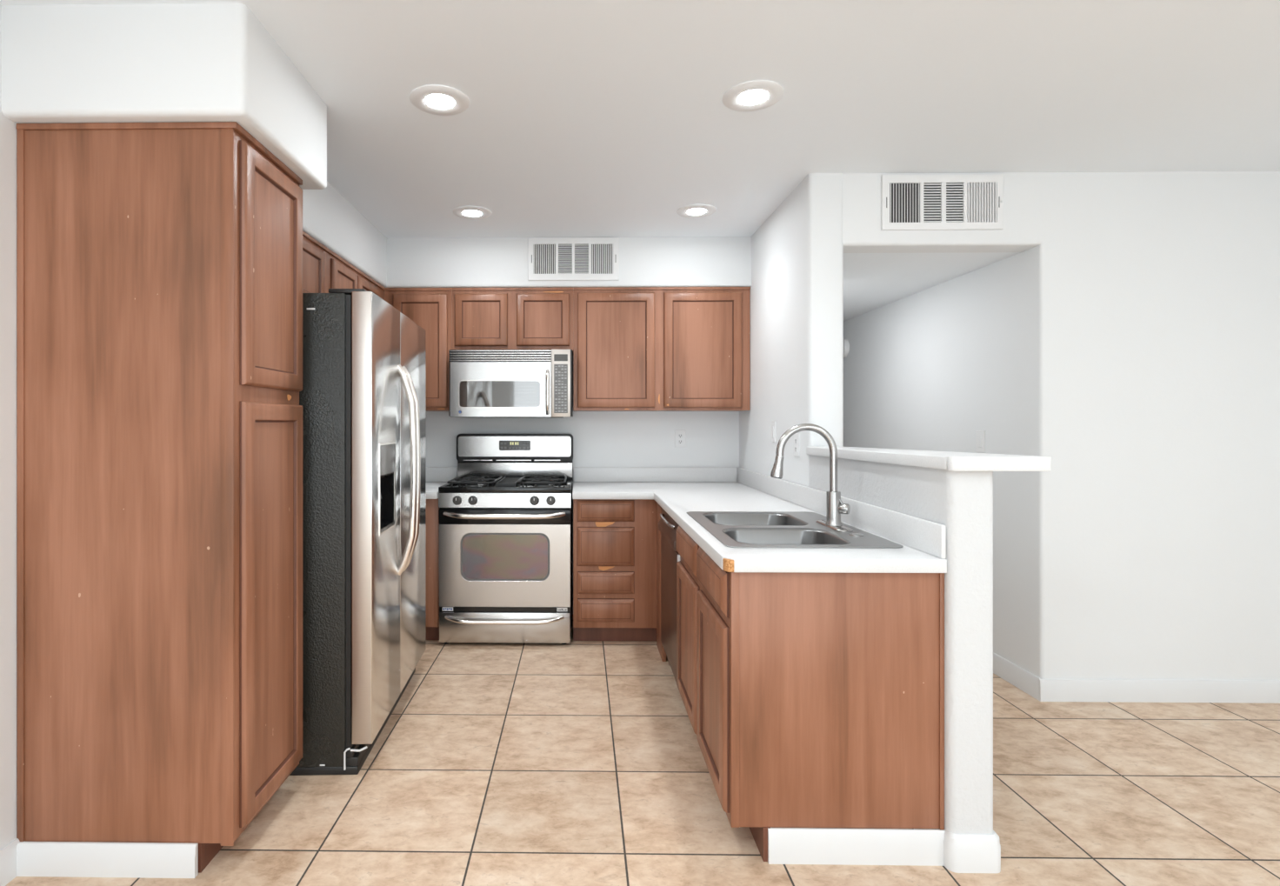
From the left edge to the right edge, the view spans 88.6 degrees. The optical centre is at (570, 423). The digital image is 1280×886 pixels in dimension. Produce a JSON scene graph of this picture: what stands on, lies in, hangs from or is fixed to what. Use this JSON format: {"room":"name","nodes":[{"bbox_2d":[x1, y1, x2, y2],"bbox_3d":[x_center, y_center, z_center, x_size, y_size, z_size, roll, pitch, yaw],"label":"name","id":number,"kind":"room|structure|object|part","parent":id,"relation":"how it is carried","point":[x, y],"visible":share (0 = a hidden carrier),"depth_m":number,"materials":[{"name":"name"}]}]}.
{"room":"kitchen","nodes":[
{"label":"kitchen","id":0,"kind":"room"},
{"bbox_2d":[0,4,16,849],"bbox_3d":[-1.672,0.060,0.560,0.150,2.440,7.970,0,0,1],"label":"wall","id":1,"kind":"structure","parent":0,"point":[8,128],"depth_m":1.83,"materials":[{"name":"white paint"}]},
{"bbox_2d":[0,838,19,885],"bbox_3d":[-1.609,1.230,-0.709,0.013,0.100,5.133,0,0,1],"label":"baseboard","id":2,"kind":"structure","parent":1,"relation":"attached to","point":[8,854],"depth_m":1.82,"materials":[{"name":"white paint"}]},
{"bbox_2d":[1,2,386,286],"bbox_3d":[-1.239,-1.036,3.096,0.720,0.368,2.585,0,0,1],"label":"soffit","id":3,"kind":"structure","parent":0,"point":[140,63],"depth_m":1.81,"materials":[{"name":"white paint"}]},
{"bbox_2d":[302,231,326,293],"bbox_3d":[-1.366,-0.685,2.773,0.390,0.330,0.725,0,0,1],"label":"upper cabinet","id":4,"kind":"object","parent":3,"relation":"attached to","point":[313,254],"visible":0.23,"depth_m":2.98,"materials":[{"name":"brown wood"}]},
{"bbox_3d":[-1.186,-0.842,2.771,0.010,0.015,0.725,0,0,1],"label":"edge moulding","id":5,"kind":"part","parent":4,"relation":"part of","materials":[{"name":"brown wood"}]},
{"bbox_2d":[323,246,384,299],"bbox_3d":[-1.353,-0.685,3.621,0.390,0.330,0.960,0,0,1],"label":"upper cabinet","id":6,"kind":"object","parent":3,"relation":"attached to","point":[339,273],"visible":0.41,"depth_m":3.37,"materials":[{"name":"brown wood"}]},
{"bbox_3d":[-1.171,-0.677,3.388,0.019,0.275,0.340,0,0,1],"label":"door","id":7,"kind":"part","parent":6,"relation":"part of","materials":[{"name":"brown wood"}]},
{"bbox_3d":[-1.165,-0.677,3.775,0.019,0.275,0.365,0,0,1],"label":"door","id":8,"kind":"part","parent":6,"relation":"part of","materials":[{"name":"brown wood"}]},
{"bbox_2d":[384,236,751,290],"bbox_3d":[-0.022,-1.036,4.216,2.350,0.368,0.310,0,0,1],"label":"wall","id":9,"kind":"structure","parent":0,"point":[643,261],"depth_m":4.06,"materials":[{"name":"white paint"}]},
{"bbox_2d":[528,237,619,280],"bbox_3d":[0.020,-1.021,4.051,0.562,0.262,0.016,0,0,1],"label":"air vent","id":10,"kind":"object","parent":9,"relation":"in","point":[550,259],"visible":1,"depth_m":4.05,"materials":[{"name":"white metal"}]},
{"bbox_2d":[425,355,739,614],"bbox_3d":[-0.206,0.060,4.449,2.665,2.440,0.150,0,0,1],"label":"wall","id":11,"kind":"structure","parent":0,"point":[601,439],"depth_m":4.37,"materials":[{"name":"white paint"}]},
{"bbox_2d":[384,287,452,411],"bbox_3d":[-0.955,-0.466,4.228,0.425,0.768,0.310,0,0,1],"label":"upper cabinet","id":12,"kind":"object","parent":11,"relation":"attached to","point":[430,309],"visible":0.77,"depth_m":4.08,"materials":[{"name":"brown wood"}]},
{"bbox_3d":[-0.957,-0.842,4.089,0.425,0.015,0.008,0,0,1],"label":"edge moulding","id":13,"kind":"part","parent":12,"relation":"part of","materials":[{"name":"brown wood"}]},
{"bbox_2d":[425,466,457,481],"bbox_3d":[-1.147,0.343,4.376,0.780,0.098,0.019,0,0,1],"label":"backsplash","id":14,"kind":"structure","parent":11,"relation":"attached to","point":[432,474],"depth_m":4.36,"materials":[{"name":"white laminate"}]},
{"bbox_2d":[451,287,573,355],"bbox_3d":[-0.361,-0.652,4.219,0.762,0.395,0.310,0,0,1],"label":"upper cabinet","id":15,"kind":"object","parent":11,"relation":"attached to","point":[483,318],"visible":0.99,"depth_m":4.07,"materials":[{"name":"brown wood"}]},
{"bbox_3d":[-0.558,-0.648,4.077,0.333,0.328,0.019,0,0,1],"label":"door","id":16,"kind":"part","parent":15,"relation":"part of","materials":[{"name":"brown wood"}]},
{"bbox_2d":[448,349,573,417],"bbox_3d":[-0.366,-0.245,4.156,0.756,0.415,0.434,0,0,1],"label":"microwave oven","id":17,"kind":"object","parent":15,"relation":"attached to","point":[483,383],"visible":1,"depth_m":3.98,"materials":[{"name":"silver metal"}]},
{"bbox_3d":[-0.432,-0.179,3.982,0.509,0.173,0.004,0,0,1],"label":"window trim","id":18,"kind":"part","parent":17,"relation":"part of","materials":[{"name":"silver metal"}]},
{"bbox_3d":[-0.427,-0.208,3.992,0.618,0.336,0.021,0,0,1],"label":"door","id":19,"kind":"part","parent":17,"relation":"part of","materials":[{"name":"metal"}]},
{"bbox_3d":[-0.139,-0.190,3.962,0.022,0.277,0.052,0,0,1],"label":"handle","id":20,"kind":"part","parent":17,"relation":"part of","materials":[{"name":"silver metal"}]},
{"bbox_3d":[-0.058,-0.246,3.987,0.116,0.412,0.021,0,0,1],"label":"control panel","id":21,"kind":"part","parent":17,"relation":"part of","materials":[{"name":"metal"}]},
{"bbox_3d":[-0.363,-0.842,4.080,0.762,0.015,0.008,0,0,1],"label":"edge moulding","id":22,"kind":"part","parent":15,"relation":"part of","materials":[{"name":"brown wood"}]},
{"bbox_3d":[-0.172,-0.648,4.071,0.333,0.328,0.019,0,0,1],"label":"door","id":23,"kind":"part","parent":15,"relation":"part of","materials":[{"name":"brown wood"}]},
{"bbox_2d":[573,467,737,482],"bbox_3d":[0.564,0.343,4.351,1.088,0.098,0.019,0,0,1],"label":"backsplash","id":24,"kind":"structure","parent":11,"relation":"attached to","point":[580,475],"depth_m":4.34,"materials":[{"name":"white laminate"}]},
{"bbox_2d":[573,286,750,411],"bbox_3d":[0.571,-0.466,4.205,1.099,0.768,0.310,0,0,1],"label":"upper cabinet","id":25,"kind":"object","parent":11,"relation":"attached to","point":[636,349],"visible":0.99,"depth_m":4.06,"materials":[{"name":"brown wood"}]},
{"bbox_3d":[0.285,-0.458,4.064,0.484,0.719,0.019,0,0,1],"label":"door","id":26,"kind":"part","parent":25,"relation":"part of","materials":[{"name":"brown wood"}]},
{"bbox_3d":[0.569,-0.842,4.066,1.099,0.015,0.008,0,0,1],"label":"edge moulding","id":27,"kind":"part","parent":25,"relation":"part of","materials":[{"name":"brown wood"}]},
{"bbox_3d":[0.824,-0.458,4.056,0.486,0.719,0.019,0,0,1],"label":"door","id":28,"kind":"part","parent":25,"relation":"part of","materials":[{"name":"brown wood"}]},
{"bbox_2d":[674,430,685,447],"bbox_3d":[0.733,0.102,4.355,0.072,0.116,0.008,0,0,1],"label":"wall outlet","id":29,"kind":"object","parent":11,"relation":"attached to","point":[679,435],"visible":1,"depth_m":4.35,"materials":[{"name":"white plastic"}]},
{"bbox_2d":[677,433,682,438],"bbox_3d":[0.733,0.082,4.353,0.034,0.028,0.003,0,0,1],"label":"socket","id":30,"kind":"object","parent":29,"relation":"attached to","point":[679,436],"depth_m":4.35,"materials":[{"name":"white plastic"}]},
{"bbox_2d":[0,0,1279,238],"bbox_3d":[1.155,-1.210,0.518,5.905,0.100,8.070,0,0,1],"label":"ceiling","id":31,"kind":"structure","parent":0,"point":[583,118],"depth_m":2.30,"materials":[{"name":"white paint"}]},
{"bbox_2d":[409,84,469,115],"bbox_3d":[-0.468,-1.154,2.338,0.212,0.011,0.212,0,0,1],"label":"recessed light","id":32,"kind":"object","parent":31,"relation":"in","point":[434,99],"visible":1,"depth_m":2.32,"materials":[{"name":"white plastic"}]},
{"bbox_2d":[453,206,491,219],"bbox_3d":[-0.539,-1.154,3.580,0.212,0.011,0.212,0,0,1],"label":"recessed light","id":33,"kind":"object","parent":31,"relation":"in","point":[467,212],"visible":1,"depth_m":3.56,"materials":[{"name":"white"}]},
{"bbox_2d":[676,204,716,218],"bbox_3d":[0.686,-1.154,3.551,0.212,0.011,0.212,0,0,1],"label":"recessed light","id":34,"kind":"object","parent":31,"relation":"in","point":[692,210],"visible":1,"depth_m":3.54,"materials":[{"name":"white"}]},
{"bbox_2d":[721,80,784,111],"bbox_3d":[0.646,-1.154,2.308,0.212,0.011,0.212,0,0,1],"label":"recessed light","id":35,"kind":"object","parent":31,"relation":"in","point":[756,95],"visible":1,"depth_m":2.29,"materials":[{"name":"white"}]},
{"bbox_2d":[5,614,1279,885],"bbox_3d":[1.176,1.330,1.883,5.905,0.100,10.800,0,0,1],"label":"floor","id":36,"kind":"structure","parent":0,"point":[575,763],"depth_m":2.24,"materials":[{"name":"beige tile"}]},
{"bbox_2d":[16,121,302,873],"bbox_3d":[-1.253,0.213,2.070,0.639,2.133,0.443,0,0,1],"label":"pantry cabinet","id":37,"kind":"object","parent":36,"relation":"on","point":[159,265],"visible":1,"depth_m":1.86,"materials":[{"name":"brown wood"}]},
{"bbox_2d":[16,841,198,878],"bbox_3d":[-1.316,1.235,1.846,0.519,0.090,0.014,0,0,1],"label":"baseboard","id":38,"kind":"structure","parent":37,"relation":"attached to","point":[61,859],"depth_m":1.84,"materials":[{"name":"white paint"}]},
{"bbox_3d":[-1.265,0.177,1.857,0.619,2.030,0.004,0,0,1],"label":"panel","id":39,"kind":"part","parent":37,"relation":"part of","materials":[{"name":"brown wood"}]},
{"bbox_3d":[-0.942,0.552,2.079,0.019,1.232,0.394,0,0,1],"label":"door","id":40,"kind":"part","parent":37,"relation":"part of","materials":[{"name":"brown wood"}]},
{"bbox_3d":[-0.942,-0.465,2.079,0.019,0.706,0.394,0,0,1],"label":"door","id":41,"kind":"part","parent":37,"relation":"part of","materials":[{"name":"brown wood"}]},
{"bbox_2d":[289,288,425,775],"bbox_3d":[-1.096,0.394,2.860,0.878,1.772,1.000,0,0,-1],"label":"refrigerator","id":42,"kind":"object","parent":36,"relation":"on","point":[362,397],"visible":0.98,"depth_m":2.37,"materials":[{"name":"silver metal"}]},
{"bbox_3d":[-0.765,0.343,2.594,0.074,1.650,0.441,0,0,-1],"label":"freezer door","id":43,"kind":"part","parent":42,"relation":"part of","materials":[{"name":"metal"}]},
{"bbox_3d":[-0.757,0.153,2.595,0.062,0.134,0.221,0,0,-1],"label":"dispenser panel","id":44,"kind":"part","parent":42,"relation":"part of","materials":[{"name":"grey metal"}]},
{"bbox_3d":[-0.702,0.198,2.782,0.095,0.901,0.023,0,0,-1],"label":"handle","id":45,"kind":"part","parent":42,"relation":"part of","materials":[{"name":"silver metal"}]},
{"bbox_3d":[-0.703,0.198,2.858,0.095,0.901,0.023,0,0,-1],"label":"handle","id":46,"kind":"part","parent":42,"relation":"part of","materials":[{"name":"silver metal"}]},
{"bbox_3d":[-0.778,0.343,3.093,0.074,1.650,0.550,0,0,-1],"label":"fridge door","id":47,"kind":"part","parent":42,"relation":"part of","materials":[{"name":"metal"}]},
{"bbox_2d":[425,498,439,639],"bbox_3d":[-1.151,0.857,4.074,0.780,0.847,0.622,0,0,1],"label":"base cabinet","id":48,"kind":"object","parent":36,"relation":"on","point":[431,505],"visible":0.12,"depth_m":3.78,"materials":[{"name":"brown wood"}]},
{"bbox_2d":[425,466,457,499],"bbox_3d":[-1.151,0.363,4.058,0.780,0.138,0.656,0,0,1],"label":"countertop","id":49,"kind":"structure","parent":48,"relation":"on","point":[436,477],"depth_m":4.36,"materials":[{"name":"white laminate"}]},
{"bbox_2d":[438,433,573,644],"bbox_3d":[-0.371,0.674,4.012,0.770,1.212,0.667,0,0,1],"label":"gas range","id":50,"kind":"object","parent":36,"relation":"on","point":[505,519],"visible":1,"depth_m":3.74,"materials":[{"name":"silver metal"}]},
{"bbox_3d":[-0.650,0.442,3.727,0.053,0.053,0.037,0,0,1],"label":"knob","id":51,"kind":"part","parent":50,"relation":"part of","materials":[{"name":"grey plastic"}]},
{"bbox_3d":[-0.560,0.442,3.725,0.053,0.053,0.037,0,0,1],"label":"knob","id":52,"kind":"part","parent":50,"relation":"part of","materials":[{"name":"grey plastic"}]},
{"bbox_3d":[-0.379,1.121,3.721,0.686,0.041,0.066,0,0,1],"label":"handle","id":53,"kind":"part","parent":50,"relation":"part of","materials":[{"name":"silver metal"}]},
{"bbox_3d":[-0.379,0.816,3.755,0.758,0.476,0.028,0,0,1],"label":"oven door","id":54,"kind":"part","parent":50,"relation":"part of","materials":[{"name":"metal"}]},
{"bbox_3d":[-0.379,0.523,3.716,0.700,0.039,0.075,0,0,1],"label":"handle","id":55,"kind":"part","parent":50,"relation":"part of","materials":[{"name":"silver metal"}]},
{"bbox_3d":[-0.379,0.443,3.755,0.762,0.090,0.032,0,0,1],"label":"control panel","id":56,"kind":"part","parent":50,"relation":"part of","materials":[{"name":"metal"}]},
{"bbox_3d":[-0.379,1.173,3.756,0.754,0.174,0.030,0,0,1],"label":"storage drawer","id":57,"kind":"part","parent":50,"relation":"part of","materials":[{"name":"metal"}]},
{"bbox_2d":[438,475,572,493],"bbox_3d":[-0.375,0.365,4.010,0.762,0.064,0.533,0,0,1],"label":"cooktop","id":58,"kind":"object","parent":50,"relation":"in","point":[461,483],"depth_m":3.83,"materials":[{"name":"black metal"}]},
{"bbox_3d":[-0.366,0.150,4.266,0.740,0.135,0.006,0,0,1],"label":"backguard panel","id":59,"kind":"part","parent":50,"relation":"part of","materials":[{"name":"metal"}]},
{"bbox_3d":[-0.206,0.442,3.720,0.053,0.053,0.037,0,0,1],"label":"knob","id":60,"kind":"part","parent":50,"relation":"part of","materials":[{"name":"grey plastic"}]},
{"bbox_3d":[-0.112,0.442,3.719,0.053,0.053,0.037,0,0,1],"label":"knob","id":61,"kind":"part","parent":50,"relation":"part of","materials":[{"name":"grey plastic"}]},
{"bbox_2d":[573,499,656,641],"bbox_3d":[0.276,0.857,4.051,0.510,0.847,0.627,0,0,1],"label":"base cabinet","id":62,"kind":"object","parent":36,"relation":"on","point":[615,540],"visible":0.87,"depth_m":3.76,"materials":[{"name":"brown wood"}]},
{"bbox_3d":[0.203,1.077,3.750,0.331,0.135,0.024,0,0,1],"label":"drawer","id":63,"kind":"part","parent":62,"relation":"part of","materials":[{"name":"brown wood"}]},
{"bbox_3d":[0.203,0.917,3.750,0.331,0.130,0.024,0,0,1],"label":"drawer","id":64,"kind":"part","parent":62,"relation":"part of","materials":[{"name":"brown wood"}]},
{"bbox_3d":[0.203,0.710,3.750,0.331,0.226,0.024,0,0,1],"label":"drawer","id":65,"kind":"part","parent":62,"relation":"part of","materials":[{"name":"brown wood"}]},
{"bbox_3d":[0.203,0.504,3.750,0.331,0.125,0.024,0,0,1],"label":"drawer","id":66,"kind":"part","parent":62,"relation":"part of","materials":[{"name":"brown wood"}]},
{"bbox_2d":[656,502,666,661],"bbox_3d":[0.505,0.857,3.629,0.020,0.847,0.256,0,0,1],"label":"filler panel","id":67,"kind":"object","parent":36,"relation":"on","point":[660,647],"visible":0.5,"depth_m":3.67,"materials":[{"name":"brown wood"}]},
{"bbox_2d":[658,507,679,681],"bbox_3d":[0.772,0.858,3.199,0.633,0.844,0.590,0,0,1],"label":"dishwasher","id":68,"kind":"object","parent":36,"relation":"on","point":[667,525],"visible":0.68,"depth_m":3.18,"materials":[{"name":"silver metal"}]},
{"bbox_3d":[0.473,0.477,3.203,0.036,0.021,0.410,0,0,1],"label":"handle","id":69,"kind":"part","parent":68,"relation":"part of","materials":[{"name":"metal"}]},
{"bbox_3d":[0.488,0.507,3.203,0.046,0.134,0.590,0,0,1],"label":"control panel","id":70,"kind":"part","parent":68,"relation":"part of","materials":[{"name":"brown"}]},
{"bbox_2d":[676,525,944,861],"bbox_3d":[0.774,0.857,2.397,0.641,0.847,0.993,0,0,1],"label":"base cabinet","id":71,"kind":"object","parent":36,"relation":"on","point":[810,700],"visible":0.84,"depth_m":1.91,"materials":[{"name":"brown wood"}]},
{"bbox_3d":[0.469,0.509,2.636,0.024,0.135,0.455,0,0,1],"label":"false drawer","id":72,"kind":"part","parent":71,"relation":"part of","materials":[{"name":"brown wood"}]},
{"bbox_3d":[0.471,0.878,2.636,0.019,0.548,0.450,0,0,1],"label":"door","id":73,"kind":"part","parent":71,"relation":"part of","materials":[{"name":"brown wood"}]},
{"bbox_3d":[0.462,0.509,2.147,0.024,0.135,0.441,0,0,1],"label":"false drawer","id":74,"kind":"part","parent":71,"relation":"part of","materials":[{"name":"brown wood"}]},
{"bbox_3d":[0.464,0.878,2.147,0.019,0.548,0.436,0,0,1],"label":"door","id":75,"kind":"part","parent":71,"relation":"part of","materials":[{"name":"brown wood"}]},
{"bbox_3d":[0.482,0.807,1.908,0.024,0.749,0.003,0,0,1],"label":"edge moulding","id":76,"kind":"part","parent":71,"relation":"part of","materials":[{"name":"brown wood"}]},
{"bbox_2d":[572,467,946,573],"bbox_3d":[0.553,0.363,3.124,1.102,0.138,2.472,0,0,1],"label":"countertop","id":77,"kind":"structure","parent":71,"relation":"on","point":[678,491],"depth_m":2.57,"materials":[{"name":"white laminate"}]},
{"bbox_2d":[686,511,903,548],"bbox_3d":[0.781,0.474,2.461,0.563,0.184,0.824,0,0,1],"label":"sink","id":78,"kind":"object","parent":77,"relation":"in","point":[732,529],"visible":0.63,"depth_m":2.41,"materials":[{"name":"metal"}]},
{"bbox_2d":[702,512,808,526],"bbox_3d":[0.743,0.476,2.655,0.368,0.180,0.354,0,0,1],"label":"basin","id":79,"kind":"object","parent":78,"relation":"in","point":[713,518],"depth_m":2.82,"materials":[{"name":"silver metal"}]},
{"bbox_2d":[721,527,850,545],"bbox_3d":[0.733,0.476,2.251,0.376,0.180,0.329,0,0,1],"label":"basin","id":80,"kind":"object","parent":78,"relation":"in","point":[736,536],"depth_m":2.40,"materials":[{"name":"silver metal"}]},
{"bbox_2d":[770,423,853,532],"bbox_3d":[0.926,0.194,2.485,0.287,0.388,0.234,0,0,27],"label":"faucet","id":81,"kind":"object","parent":77,"relation":"on","point":[835,507],"visible":1,"depth_m":2.44,"materials":[{"name":"silver metal"}]},
{"bbox_3d":[0.889,0.129,2.454,0.230,0.259,0.029,0,0,1],"label":"spout","id":82,"kind":"part","parent":81,"relation":"part of","materials":[{"name":"silver metal"}]},
{"bbox_3d":[0.990,0.384,2.453,0.060,0.007,0.250,0,0,1],"label":"deck plate","id":83,"kind":"part","parent":81,"relation":"part of","materials":[{"name":"silver metal"}]},
{"bbox_3d":[1.020,0.318,2.430,0.035,0.039,0.039,0,0,38],"label":"handle","id":84,"kind":"part","parent":81,"relation":"part of","materials":[{"name":"silver metal"}]},
{"bbox_3d":[0.772,0.807,1.908,0.605,0.749,0.006,0,0,1],"label":"panel","id":85,"kind":"part","parent":71,"relation":"part of","materials":[{"name":"brown wood"}]},
{"bbox_2d":[767,827,945,866],"bbox_3d":[0.833,1.231,1.897,0.512,0.098,0.012,0,0,1],"label":"baseboard","id":86,"kind":"structure","parent":71,"relation":"attached to","point":[785,845],"depth_m":1.89,"materials":[{"name":"white paint"}]},
{"bbox_3d":[1.081,0.808,1.901,0.012,0.748,0.010,0,0,1],"label":"edge moulding","id":87,"kind":"part","parent":71,"relation":"part of","materials":[{"name":"brown wood"}]},
{"bbox_2d":[739,173,993,833],"bbox_3d":[1.210,0.050,4.526,0.164,2.540,5.312,0,0,1],"label":"wall","id":88,"kind":"structure","parent":0,"point":[796,290],"depth_m":3.02,"materials":[{"name":"white paint"}]},
{"bbox_2d":[771,420,776,442],"bbox_3d":[1.109,0.045,3.564,0.009,0.116,0.072,0,0,1],"label":"wall switch","id":89,"kind":"object","parent":88,"relation":"attached to","point":[773,423],"visible":1,"depth_m":3.55,"materials":[{"name":"white plastic"}]},
{"bbox_2d":[793,433,799,457],"bbox_3d":[1.104,0.105,3.184,0.008,0.116,0.072,0,0,1],"label":"wall outlet","id":90,"kind":"object","parent":88,"relation":"attached to","point":[796,436],"visible":0.98,"depth_m":3.17,"materials":[{"name":"white plastic"}]},
{"bbox_2d":[737,467,946,559],"bbox_3d":[1.097,0.343,3.118,0.014,0.098,2.468,0,0,1],"label":"backsplash","id":91,"kind":"structure","parent":88,"relation":"attached to","point":[924,536],"depth_m":2.35,"materials":[{"name":"white laminate"}]},
{"bbox_2d":[806,446,1051,471],"bbox_3d":[1.224,0.119,2.425,0.286,0.050,1.173,0,0,1],"label":"bar","id":92,"kind":"object","parent":88,"relation":"on","point":[951,461],"visible":1,"depth_m":1.95,"materials":[{"name":"white laminate"}]},
{"bbox_2d":[913,828,1000,873],"bbox_3d":[1.167,1.229,2.434,0.156,0.102,1.157,0,0,1],"label":"baseboard","id":93,"kind":"structure","parent":88,"relation":"attached to","point":[963,853],"depth_m":1.86,"materials":[{"name":"white paint"}]},
{"bbox_2d":[843,252,1019,320],"bbox_3d":[1.818,-0.898,5.166,1.080,0.143,4.015,0,0,1],"label":"ceiling","id":94,"kind":"structure","parent":0,"point":[871,281],"depth_m":3.60,"materials":[{"name":"white paint"}]},
{"bbox_2d":[843,252,1020,666],"bbox_3d":[2.268,0.180,5.159,0.120,2.200,4.015,0,0,1],"label":"wall","id":95,"kind":"structure","parent":0,"point":[930,369],"depth_m":3.70,"materials":[{"name":"white paint"}]},
{"bbox_2d":[843,339,849,357],"bbox_3d":[2.191,-0.605,5.238,0.036,0.150,0.150,0,0,1],"label":"door chime","id":96,"kind":"object","parent":95,"relation":"attached to","point":[846,346],"visible":0.41,"depth_m":5.18,"materials":[{"name":"white plastic"}]},
{"bbox_2d":[975,430,985,452],"bbox_3d":[2.178,0.095,3.468,0.009,0.116,0.072,0,0,1],"label":"wall switch","id":97,"kind":"object","parent":95,"relation":"attached to","point":[980,435],"visible":1,"depth_m":3.46,"materials":[{"name":"white plastic"}]},
{"bbox_2d":[993,652,1040,699],"bbox_3d":[2.200,1.230,5.090,0.013,0.100,4.155,0,0,1],"label":"baseboard","id":98,"kind":"structure","parent":95,"relation":"attached to","point":[1013,674],"depth_m":3.17,"materials":[{"name":"white paint"}]},
{"bbox_2d":[842,171,1279,679],"bbox_3d":[2.591,0.060,3.076,2.710,2.440,0.140,0,0,1],"label":"wall","id":99,"kind":"structure","parent":0,"point":[1150,301],"depth_m":3.01,"materials":[{"name":"white paint"}]},
{"bbox_2d":[881,173,1003,230],"bbox_3d":[1.717,-1.022,3.011,0.554,0.253,0.016,0,0,1],"label":"air vent","id":100,"kind":"object","parent":99,"relation":"in","point":[909,202],"visible":1,"depth_m":3.01,"materials":[{"name":"white metal"}]},
{"bbox_3d":[1.981,-1.020,3.001,0.017,0.050,0.005,0,0,1],"label":"lever","id":101,"kind":"part","parent":100,"relation":"part of","materials":[{"name":"white metal"}]},
{"bbox_2d":[1038,679,1279,703],"bbox_3d":[3.054,1.230,2.993,1.782,0.100,0.013,0,0,1],"label":"baseboard","id":102,"kind":"structure","parent":99,"relation":"attached to","point":[1110,690],"depth_m":2.99,"materials":[{"name":"white paint"}]}
]}

